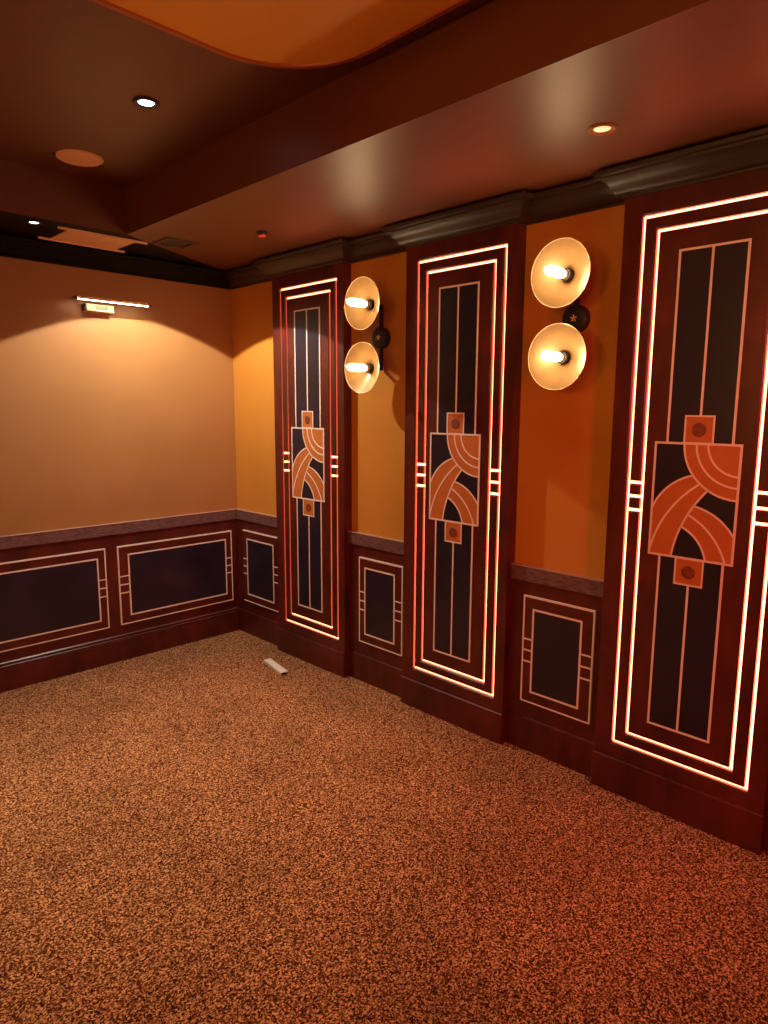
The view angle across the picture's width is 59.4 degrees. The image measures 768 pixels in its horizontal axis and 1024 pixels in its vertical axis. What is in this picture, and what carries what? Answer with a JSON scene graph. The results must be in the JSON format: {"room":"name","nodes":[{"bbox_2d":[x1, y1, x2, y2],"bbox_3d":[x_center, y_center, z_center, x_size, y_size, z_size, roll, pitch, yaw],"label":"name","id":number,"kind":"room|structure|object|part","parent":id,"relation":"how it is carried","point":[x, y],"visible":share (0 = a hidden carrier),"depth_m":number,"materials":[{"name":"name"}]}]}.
{"room":"home theater","nodes":[
{"label":"home theater","id":0,"kind":"room"},
{"bbox_2d":[0,256,237,597],"bbox_3d":[-2.754,-0.287,2.749,5.140,2.699,0.120,-8,12,-44],"label":"wall","id":1,"kind":"structure","parent":0,"point":[126,414],"depth_m":3.82,"materials":[{"name":"beige paint"}]},
{"bbox_2d":[81,303,113,313],"bbox_3d":[-1.568,-1.115,3.691,0.156,0.038,0.053,-8,12,-44],"label":"box","id":2,"kind":"object","parent":1,"relation":"attached to","point":[87,307],"visible":1,"depth_m":3.67,"materials":[{"name":"beige plastic"}]},
{"bbox_2d":[72,295,151,306],"bbox_3d":[-1.504,-1.154,3.705,0.436,0.021,0.113,-8,12,-44],"label":"picture light","id":3,"kind":"object","parent":1,"relation":"attached to","point":[95,299],"visible":1,"depth_m":3.66,"materials":[{"name":"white metal"}]},
{"bbox_2d":[0,509,238,692],"bbox_3d":[-2.717,0.646,2.829,4.869,0.831,0.029,-8,12,-44],"label":"wainscot","id":4,"kind":"structure","parent":1,"relation":"attached to","point":[76,599],"depth_m":3.92,"materials":[{"name":"brown wood"}]},
{"bbox_3d":[-1.878,0.483,3.639,0.765,0.471,0.009,-8,12,-44],"label":"raised panel","id":5,"kind":"part","parent":4,"relation":"part of","materials":[{"name":"brown wood"}]},
{"bbox_3d":[-1.878,0.483,3.638,0.768,0.474,0.010,-8,12,-44],"label":"edge trim","id":6,"kind":"part","parent":4,"relation":"part of","materials":[{"name":"gold metal"}]},
{"bbox_3d":[-2.716,0.269,2.772,4.869,0.063,0.026,-8,12,-44],"label":"cap rail","id":7,"kind":"part","parent":4,"relation":"part of","materials":[{"name":"brown wood"}]},
{"bbox_3d":[-2.719,0.977,2.881,4.869,0.160,0.028,-8,12,-44],"label":"skirting","id":8,"kind":"part","parent":4,"relation":"part of","materials":[{"name":"brown wood"}]},
{"bbox_3d":[-1.285,0.396,4.223,0.765,0.471,0.009,-8,12,-44],"label":"raised panel","id":9,"kind":"part","parent":4,"relation":"part of","materials":[{"name":"brown wood"}]},
{"bbox_3d":[-1.285,0.396,4.223,0.768,0.474,0.010,-8,12,-44],"label":"edge trim","id":10,"kind":"part","parent":4,"relation":"part of","materials":[{"name":"gold metal"}]},
{"bbox_2d":[0,630,767,1023],"bbox_3d":[-0.389,1.472,0.614,5.140,0.100,6.840,-8,12,-44],"label":"floor","id":11,"kind":"structure","parent":0,"point":[197,832],"depth_m":2.20,"materials":[{"name":"carpet"}]},
{"bbox_2d":[264,658,287,674],"bbox_3d":[-0.629,0.898,3.911,0.044,0.017,0.238,-6,11,-33],"label":"trim offcut","id":12,"kind":"structure","parent":11,"relation":"on","point":[271,663],"depth_m":3.90,"materials":[{"name":"white plastic"}]},
{"bbox_2d":[0,0,767,271],"bbox_3d":[-0.376,-1.065,0.221,4.900,0.364,6.600,-8,12,-44],"label":"ceiling","id":13,"kind":"structure","parent":0,"point":[483,100],"depth_m":2.18,"materials":[{"name":"brown paint"}]},
{"bbox_2d":[26,220,41,224],"bbox_3d":[-1.605,-1.328,3.090,0.068,0.007,0.068,-8,12,-44],"label":"recessed light","id":14,"kind":"object","parent":13,"relation":"in","point":[32,222],"visible":1,"depth_m":3.08,"materials":[{"name":"white glass"}]},
{"bbox_2d":[52,149,103,166],"bbox_3d":[-1.299,-1.509,2.876,0.189,0.008,0.188,0,9,-2],"label":"ceiling speaker","id":15,"kind":"object","parent":13,"relation":"attached to","point":[70,156],"visible":1,"depth_m":2.86},
{"bbox_2d":[37,226,147,252],"bbox_3d":[-1.473,-1.376,3.414,0.440,0.010,0.282,-8,12,-44],"label":"ceiling vent","id":16,"kind":"object","parent":13,"relation":"in","point":[70,236],"visible":1,"depth_m":3.40,"materials":[{"name":"orange metal"}]},
{"bbox_3d":[-1.568,-1.391,3.508,0.440,0.010,0.012,-8,12,-44],"label":"rail","id":17,"kind":"part","parent":16,"relation":"part of","materials":[{"name":"orange metal"}]},
{"bbox_3d":[-1.473,-1.378,3.413,0.330,0.006,0.270,-8,12,-44],"label":"plate","id":18,"kind":"part","parent":16,"relation":"part of","materials":[{"name":"orange metal"}]},
{"bbox_3d":[-1.377,-1.361,3.319,0.440,0.010,0.012,-8,12,-44],"label":"rail","id":19,"kind":"part","parent":16,"relation":"part of","materials":[{"name":"orange metal"}]},
{"bbox_2d":[132,96,159,108],"bbox_3d":[-0.829,-1.426,2.348,0.090,0.007,0.090,-8,12,-44],"label":"recessed light","id":20,"kind":"object","parent":13,"relation":"in","point":[144,102],"visible":1,"depth_m":2.34,"materials":[{"name":"white"}]},
{"bbox_2d":[152,237,199,248],"bbox_3d":[-1.072,-1.384,3.471,0.176,0.007,0.176,-8,12,-44],"label":"ceiling vent","id":21,"kind":"object","parent":13,"relation":"in","point":[168,241],"visible":1,"depth_m":3.46,"materials":[{"name":"brown metal"}]},
{"bbox_2d":[257,231,267,237],"bbox_3d":[-0.589,-1.340,3.251,0.052,0.022,0.052,-8,12,-44],"label":"smoke detector","id":22,"kind":"object","parent":13,"relation":"attached to","point":[262,234],"visible":1,"depth_m":3.23,"materials":[{"name":"red"}]},
{"bbox_2d":[90,0,469,68],"bbox_3d":[-0.376,-1.088,0.217,3.010,0.018,2.720,-8,12,-44],"label":"ceiling panel","id":23,"kind":"object","parent":13,"relation":"attached to","point":[284,34],"visible":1,"depth_m":1.84,"materials":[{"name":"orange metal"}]},
{"bbox_2d":[588,122,616,135],"bbox_3d":[0.656,-1.152,2.027,0.084,0.007,0.084,-8,12,-44],"label":"recessed light","id":24,"kind":"object","parent":13,"relation":"in","point":[603,128],"visible":1,"depth_m":2.02,"materials":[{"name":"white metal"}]},
{"bbox_2d":[231,204,624,579],"bbox_3d":[1.438,-0.167,2.110,0.120,2.699,6.720,-8,12,-44],"label":"wall","id":25,"kind":"structure","parent":0,"point":[565,435],"depth_m":2.85,"materials":[{"name":"paint"}]},
{"bbox_2d":[235,508,278,645],"bbox_3d":[-0.808,0.417,4.370,0.029,0.831,0.518,-8,12,-44],"label":"wainscot","id":26,"kind":"structure","parent":25,"relation":"attached to","point":[256,532],"depth_m":4.36,"materials":[{"name":"brown wood"}]},
{"bbox_3d":[-0.805,0.040,4.312,0.026,0.063,0.518,-8,12,-44],"label":"cap rail","id":27,"kind":"part","parent":26,"relation":"part of","materials":[{"name":"brown wood"}]},
{"bbox_3d":[-0.810,0.752,4.424,0.026,0.152,0.514,-8,12,-44],"label":"skirting","id":28,"kind":"part","parent":26,"relation":"part of","materials":[{"name":"brown wood"}]},
{"bbox_3d":[-0.788,0.374,4.332,0.009,0.476,0.390,-8,12,-44],"label":"raised panel","id":29,"kind":"part","parent":26,"relation":"part of","materials":[{"name":"brown wood"}]},
{"bbox_3d":[-0.789,0.374,4.331,0.010,0.479,0.393,-8,12,-44],"label":"edge trim","id":30,"kind":"part","parent":26,"relation":"part of","materials":[{"name":"gold metal"}]},
{"bbox_2d":[272,262,351,677],"bbox_3d":[-0.418,-0.212,3.851,0.069,2.236,0.625,-8,12,-44],"label":"pilaster","id":31,"kind":"object","parent":25,"relation":"attached to","point":[312,330],"visible":1,"depth_m":3.79,"materials":[{"name":"brown wood"}]},
{"bbox_3d":[-0.423,-0.276,3.828,0.018,1.838,0.368,-8,12,-44],"label":"panel","id":32,"kind":"part","parent":31,"relation":"part of","materials":[{"name":"brown wood"}]},
{"bbox_2d":[281,278,338,638],"bbox_3d":[-0.417,-0.277,3.833,0.002,1.963,0.494,-8,12,-44],"label":"light","id":33,"kind":"object","parent":31,"relation":"attached to","point":[309,307],"depth_m":3.80,"materials":[{"name":"white"}]},
{"bbox_2d":[344,276,390,392],"bbox_3d":[-0.074,-0.860,3.296,0.227,0.553,0.232,-1,9,-7],"label":"wall sconce","id":34,"kind":"object","parent":25,"relation":"attached to","point":[363,365],"visible":1,"depth_m":3.31,"materials":[{"name":"gold metal"}]},
{"bbox_3d":[-0.133,-0.703,3.275,0.118,0.036,0.036,-8,12,-44],"label":"bulb","id":35,"kind":"part","parent":34,"relation":"part of","materials":[{"name":"white glass"}]},
{"bbox_3d":[-0.131,-1.004,3.229,0.118,0.036,0.036,-8,12,-44],"label":"bulb","id":36,"kind":"part","parent":34,"relation":"part of","materials":[{"name":"white glass"}]},
{"bbox_3d":[-0.086,-0.710,3.321,0.067,0.246,0.246,-8,12,-44],"label":"lamp shade","id":37,"kind":"part","parent":34,"relation":"part of","materials":[{"name":"beige ceramic"}]},
{"bbox_3d":[-0.085,-1.010,3.275,0.067,0.246,0.246,-8,12,-44],"label":"lamp shade","id":38,"kind":"part","parent":34,"relation":"part of","materials":[{"name":"beige ceramic"}]},
{"bbox_2d":[365,363,373,372],"bbox_3d":[-0.077,-0.711,3.331,0.044,0.045,0.045,-8,12,-44],"label":"socket","id":39,"kind":"object","parent":34,"relation":"attached to","point":[369,367],"depth_m":3.32,"materials":[{"name":"black metal"}]},
{"bbox_2d":[365,300,373,309],"bbox_3d":[-0.075,-1.012,3.284,0.044,0.045,0.045,-8,12,-44],"label":"socket","id":40,"kind":"object","parent":34,"relation":"attached to","point":[369,304],"depth_m":3.27,"materials":[{"name":"black metal"}]},
{"bbox_2d":[348,531,403,696],"bbox_3d":[-0.032,0.540,3.600,0.029,0.831,0.446,-8,12,-44],"label":"wainscot","id":41,"kind":"structure","parent":25,"relation":"attached to","point":[376,563],"depth_m":3.59,"materials":[{"name":"brown wood"}]},
{"bbox_3d":[-0.032,0.875,3.653,0.026,0.152,0.438,-8,12,-44],"label":"skirting","id":42,"kind":"part","parent":41,"relation":"part of","materials":[{"name":"brown wood"}]},
{"bbox_3d":[-0.029,0.163,3.543,0.026,0.063,0.446,-8,12,-44],"label":"cap rail","id":43,"kind":"part","parent":41,"relation":"part of","materials":[{"name":"brown wood"}]},
{"bbox_3d":[-0.018,0.494,3.568,0.009,0.473,0.325,-8,12,-44],"label":"raised panel","id":44,"kind":"part","parent":41,"relation":"part of","materials":[{"name":"brown wood"}]},
{"bbox_3d":[-0.018,0.494,3.567,0.010,0.476,0.328,-8,12,-44],"label":"edge trim","id":45,"kind":"part","parent":41,"relation":"part of","materials":[{"name":"gold metal"}]},
{"bbox_2d":[0,127,767,289],"bbox_3d":[-0.377,-0.831,0.257,4.900,0.088,6.600,-8,12,-44],"label":"trim","id":46,"kind":"structure","parent":25,"relation":"attached to","point":[745,152],"depth_m":2.82,"materials":[{"name":"black dark stained wood"}]},
{"bbox_2d":[401,223,526,744],"bbox_3d":[0.334,-0.093,3.107,0.069,2.236,0.625,-8,12,-44],"label":"pilaster","id":47,"kind":"object","parent":25,"relation":"attached to","point":[465,293],"visible":1,"depth_m":3.05,"materials":[{"name":"brown wood"}]},
{"bbox_3d":[0.329,-0.157,3.083,0.018,1.838,0.368,-8,12,-44],"label":"panel","id":48,"kind":"part","parent":47,"relation":"part of","materials":[{"name":"brown wood"}]},
{"bbox_2d":[415,244,507,695],"bbox_3d":[0.335,-0.158,3.089,0.002,1.963,0.494,-8,12,-44],"label":"light","id":49,"kind":"object","parent":47,"relation":"attached to","point":[461,294],"depth_m":3.05,"materials":[{"name":"white"}]},
{"bbox_2d":[506,563,603,776],"bbox_3d":[0.720,0.659,2.856,0.029,0.831,0.446,-8,12,-44],"label":"wainscot","id":50,"kind":"structure","parent":25,"relation":"attached to","point":[556,616],"depth_m":2.84,"materials":[{"name":"brown wood"}]},
{"bbox_3d":[0.719,0.994,2.909,0.026,0.152,0.438,-8,12,-44],"label":"skirting","id":51,"kind":"part","parent":50,"relation":"part of","materials":[{"name":"brown wood"}]},
{"bbox_3d":[0.723,0.282,2.799,0.026,0.063,0.446,-8,12,-44],"label":"cap rail","id":52,"kind":"part","parent":50,"relation":"part of","materials":[{"name":"brown wood"}]},
{"bbox_3d":[0.725,0.612,2.832,0.009,0.477,0.331,-8,12,-44],"label":"raised panel","id":53,"kind":"part","parent":50,"relation":"part of","materials":[{"name":"brown wood"}]},
{"bbox_3d":[0.725,0.612,2.832,0.010,0.480,0.334,-8,12,-44],"label":"edge trim","id":54,"kind":"part","parent":50,"relation":"part of","materials":[{"name":"gold metal"}]},
{"bbox_2d":[528,237,590,389],"bbox_3d":[0.686,-0.740,2.543,0.227,0.553,0.232,-1,9,-7],"label":"wall sconce","id":55,"kind":"object","parent":25,"relation":"attached to","point":[560,273],"visible":1,"depth_m":2.55,"materials":[{"name":"gold metal"}]},
{"bbox_3d":[0.628,-0.583,2.522,0.118,0.036,0.036,-8,12,-44],"label":"bulb","id":56,"kind":"part","parent":55,"relation":"part of","materials":[{"name":"white glass"}]},
{"bbox_3d":[0.629,-0.883,2.476,0.118,0.036,0.036,-8,12,-44],"label":"bulb","id":57,"kind":"part","parent":55,"relation":"part of","materials":[{"name":"white glass"}]},
{"bbox_3d":[0.674,-0.590,2.568,0.067,0.246,0.246,-8,12,-44],"label":"lamp shade","id":58,"kind":"part","parent":55,"relation":"part of","materials":[{"name":"beige ceramic"}]},
{"bbox_3d":[0.675,-0.890,2.521,0.067,0.246,0.246,-8,12,-44],"label":"lamp shade","id":59,"kind":"part","parent":55,"relation":"part of","materials":[{"name":"beige ceramic"}]},
{"bbox_2d":[558,351,569,363],"bbox_3d":[0.683,-0.591,2.577,0.044,0.045,0.045,-8,12,-44],"label":"socket","id":60,"kind":"object","parent":55,"relation":"attached to","point":[565,355],"depth_m":2.57,"materials":[{"name":"black metal"}]},
{"bbox_2d":[561,268,573,281],"bbox_3d":[0.685,-0.891,2.531,0.044,0.045,0.045,-8,12,-44],"label":"socket","id":61,"kind":"object","parent":55,"relation":"attached to","point":[568,276],"depth_m":2.52,"materials":[{"name":"black metal"}]},
{"bbox_2d":[591,168,767,854],"bbox_3d":[1.085,0.026,2.362,0.069,2.236,0.625,-8,12,-44],"label":"pilaster","id":62,"kind":"object","parent":25,"relation":"attached to","point":[681,728],"visible":1,"depth_m":2.34,"materials":[{"name":"brown wood"}]},
{"bbox_3d":[1.080,-0.037,2.339,0.018,1.838,0.368,-8,12,-44],"label":"panel","id":63,"kind":"part","parent":62,"relation":"part of","materials":[{"name":"brown wood"}]},
{"bbox_2d":[763,800,767,851],"bbox_3d":[1.473,0.778,2.110,0.029,0.831,0.451,-8,12,-44],"label":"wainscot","id":64,"kind":"structure","parent":25,"relation":"attached to","point":[765,848],"depth_m":2.31,"materials":[{"name":"brown wood"}]}
]}

